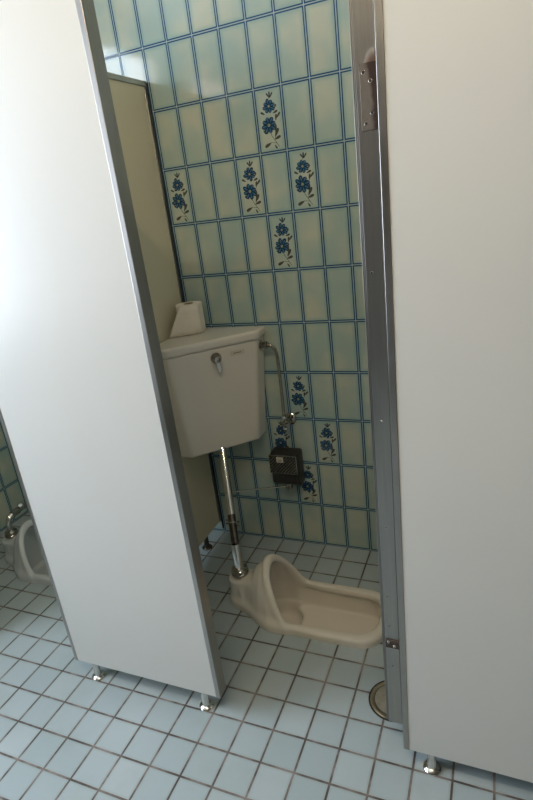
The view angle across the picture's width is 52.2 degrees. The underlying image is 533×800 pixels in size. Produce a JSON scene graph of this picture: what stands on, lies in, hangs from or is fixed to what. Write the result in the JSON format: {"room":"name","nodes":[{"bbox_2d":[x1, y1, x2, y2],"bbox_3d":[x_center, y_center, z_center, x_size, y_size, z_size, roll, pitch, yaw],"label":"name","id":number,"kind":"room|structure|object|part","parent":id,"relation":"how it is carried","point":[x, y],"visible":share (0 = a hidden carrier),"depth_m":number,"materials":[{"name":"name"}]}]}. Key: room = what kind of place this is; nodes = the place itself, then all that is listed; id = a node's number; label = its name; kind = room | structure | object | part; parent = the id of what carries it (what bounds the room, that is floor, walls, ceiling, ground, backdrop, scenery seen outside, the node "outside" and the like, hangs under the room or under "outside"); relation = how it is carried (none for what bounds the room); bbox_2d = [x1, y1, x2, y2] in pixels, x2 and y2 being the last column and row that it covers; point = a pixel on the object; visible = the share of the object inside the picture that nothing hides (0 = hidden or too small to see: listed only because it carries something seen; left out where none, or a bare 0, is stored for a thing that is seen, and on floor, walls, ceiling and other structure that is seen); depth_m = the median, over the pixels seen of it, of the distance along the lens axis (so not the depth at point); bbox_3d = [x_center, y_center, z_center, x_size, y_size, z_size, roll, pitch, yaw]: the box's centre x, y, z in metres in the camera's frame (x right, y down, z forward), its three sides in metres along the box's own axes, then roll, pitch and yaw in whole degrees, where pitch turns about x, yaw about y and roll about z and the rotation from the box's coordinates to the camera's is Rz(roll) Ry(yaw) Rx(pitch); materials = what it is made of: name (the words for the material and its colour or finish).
{"room":"public restroom","nodes":[
{"label":"public restroom","id":0,"kind":"room"},
{"bbox_2d":[0,420,28,531],"bbox_3d":[-2.207,-0.004,1.045,0.120,2.770,3.700,2,22,23],"label":"wall","id":1,"kind":"structure","parent":0,"point":[11,493],"depth_m":2.89,"materials":[{"name":"tile"}]},
{"bbox_2d":[93,0,377,551],"bbox_3d":[0.300,-0.693,1.901,4.200,2.870,0.121,2,22,23],"label":"wall","id":2,"kind":"structure","parent":0,"point":[252,105],"depth_m":1.97,"materials":[{"name":"tile"}]},
{"bbox_2d":[160,326,265,457],"bbox_3d":[-0.201,-0.022,2.130,0.351,0.458,0.339,2,22,23],"label":"toilet cistern","id":3,"kind":"object","parent":2,"relation":"attached to","point":[215,377],"visible":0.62,"depth_m":2.09,"materials":[{"name":"beige ceramic"}]},
{"bbox_2d":[169,301,205,337],"bbox_3d":[-0.309,-0.317,2.128,0.108,0.116,0.149,2,22,23],"label":"toilet roll","id":4,"kind":"object","parent":3,"relation":"on","point":[189,320],"visible":1,"depth_m":2.10,"materials":[{"name":"paper"}]},
{"bbox_3d":[-0.224,-0.218,2.058,0.346,0.038,0.339,2,22,23],"label":"lid","id":5,"kind":"part","parent":3,"relation":"part of","materials":[{"name":"beige ceramic"}]},
{"bbox_3d":[-0.184,-0.154,2.024,0.042,0.042,0.029,-15,21,-19],"label":"flush knob","id":6,"kind":"part","parent":3,"relation":"part of","materials":[{"name":"silver metal"}]},
{"bbox_3d":[-0.177,-0.124,2.028,0.020,0.045,0.006,-15,21,-19],"label":"flush lever","id":7,"kind":"part","parent":3,"relation":"part of","materials":[{"name":"silver metal"}]},
{"bbox_2d":[219,447,248,577],"bbox_3d":[-0.135,0.421,2.142,0.068,0.447,0.297,-8,20,-1],"label":"pipe","id":8,"kind":"object","parent":3,"relation":"attached to","point":[239,569],"visible":0.99,"depth_m":2.10,"materials":[{"name":"silver metal"}]},
{"bbox_2d":[232,447,304,492],"bbox_3d":[0.019,0.327,2.216,0.142,0.169,0.326,10,26,39],"label":"box","id":9,"kind":"object","parent":2,"relation":"attached to","point":[286,463],"visible":1,"depth_m":2.25,"materials":[{"name":"black plastic"}]},
{"bbox_3d":[0.068,0.267,2.241,0.120,0.083,0.005,2,22,23],"label":"pad frame","id":10,"kind":"part","parent":9,"relation":"part of","materials":[{"name":"black plastic"}]},
{"bbox_2d":[258,340,296,430],"bbox_3d":[0.046,-0.058,2.169,0.100,0.379,0.068,2,22,23],"label":"supply pipe","id":11,"kind":"object","parent":2,"relation":"attached to","point":[289,418],"visible":1,"depth_m":2.16,"materials":[{"name":"silver metal"}]},
{"bbox_2d":[0,512,532,799],"bbox_3d":[-0.244,1.427,0.743,4.200,0.200,4.000,2,22,23],"label":"floor","id":12,"kind":"structure","parent":0,"point":[294,718],"depth_m":1.67,"materials":[{"name":"tile"}]},
{"bbox_2d":[2,519,51,585],"bbox_3d":[-0.957,0.746,2.510,0.623,0.396,0.285,2,22,23],"label":"toilet","id":13,"kind":"object","parent":12,"relation":"on","point":[23,553],"visible":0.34,"depth_m":2.50,"materials":[{"name":"grey ceramic"}]},
{"bbox_2d":[5,502,26,537],"bbox_3d":[-1.146,0.513,2.715,0.062,0.126,0.430,2,22,23],"label":"pipe","id":14,"kind":"object","parent":13,"relation":"attached to","point":[11,531],"visible":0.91,"depth_m":2.56,"materials":[{"name":"silver metal"}]},
{"bbox_2d":[0,0,225,711],"bbox_3d":[-0.493,0.064,1.461,0.558,1.909,0.047,2,22,23],"label":"partition panel","id":15,"kind":"object","parent":12,"relation":"on","point":[87,417],"visible":1,"depth_m":1.37,"materials":[{"name":"beige laminate"}]},
{"bbox_3d":[-0.749,0.025,1.555,0.012,1.832,0.041,2,22,23],"label":"edge trim","id":16,"kind":"part","parent":15,"relation":"part of","materials":[{"name":"laminate"}]},
{"bbox_3d":[-0.247,0.038,1.343,0.014,1.832,0.041,2,22,23],"label":"edge trim","id":17,"kind":"part","parent":15,"relation":"part of","materials":[{"name":"metal"}]},
{"bbox_2d":[107,72,223,550],"bbox_3d":[-0.496,-0.102,1.920,0.047,1.906,0.863,2,22,23],"label":"partition panel","id":18,"kind":"object","parent":12,"relation":"on","point":[130,96],"depth_m":2.04,"materials":[{"name":"laminate"}]},
{"bbox_3d":[-0.609,-0.982,1.597,0.037,0.018,0.862,2,22,23],"label":"rail","id":19,"kind":"part","parent":18,"relation":"part of","materials":[{"name":"metal"}]},
{"bbox_2d":[229,554,382,648],"bbox_3d":[0.149,0.775,2.044,0.623,0.396,0.285,2,22,23],"label":"toilet","id":20,"kind":"object","parent":12,"relation":"on","point":[276,596],"visible":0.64,"depth_m":2.08,"materials":[{"name":"beige ceramic"}]},
{"bbox_2d":[368,680,390,721],"bbox_3d":[0.384,0.906,1.644,0.149,0.005,0.149,2,22,23],"label":"floor drain","id":21,"kind":"object","parent":12,"relation":"on","point":[377,698],"visible":0.33,"depth_m":1.65,"materials":[{"name":"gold metal"}]},
{"bbox_2d":[373,0,532,782],"bbox_3d":[0.561,0.092,1.016,0.642,1.909,0.047,2,22,23],"label":"partition panel","id":22,"kind":"object","parent":12,"relation":"on","point":[455,77],"visible":1,"depth_m":1.01,"materials":[{"name":"beige laminate"}]},
{"bbox_2d":[348,0,402,723],"bbox_3d":[0.342,-0.058,1.382,0.047,1.790,0.534,2,22,23],"label":"door","id":23,"kind":"structure","parent":22,"relation":"attached to","point":[361,12],"depth_m":1.09,"materials":[{"name":"grey metal"}]},
{"bbox_3d":[0.179,-0.529,0.950,0.029,0.106,0.006,2,22,23],"label":"hinge plate","id":24,"kind":"part","parent":23,"relation":"part of","materials":[{"name":"metal"}]},
{"bbox_3d":[0.268,0.053,1.127,0.014,1.837,0.041,2,22,23],"label":"edge trim","id":25,"kind":"part","parent":22,"relation":"part of","materials":[{"name":"metal"}]}
]}

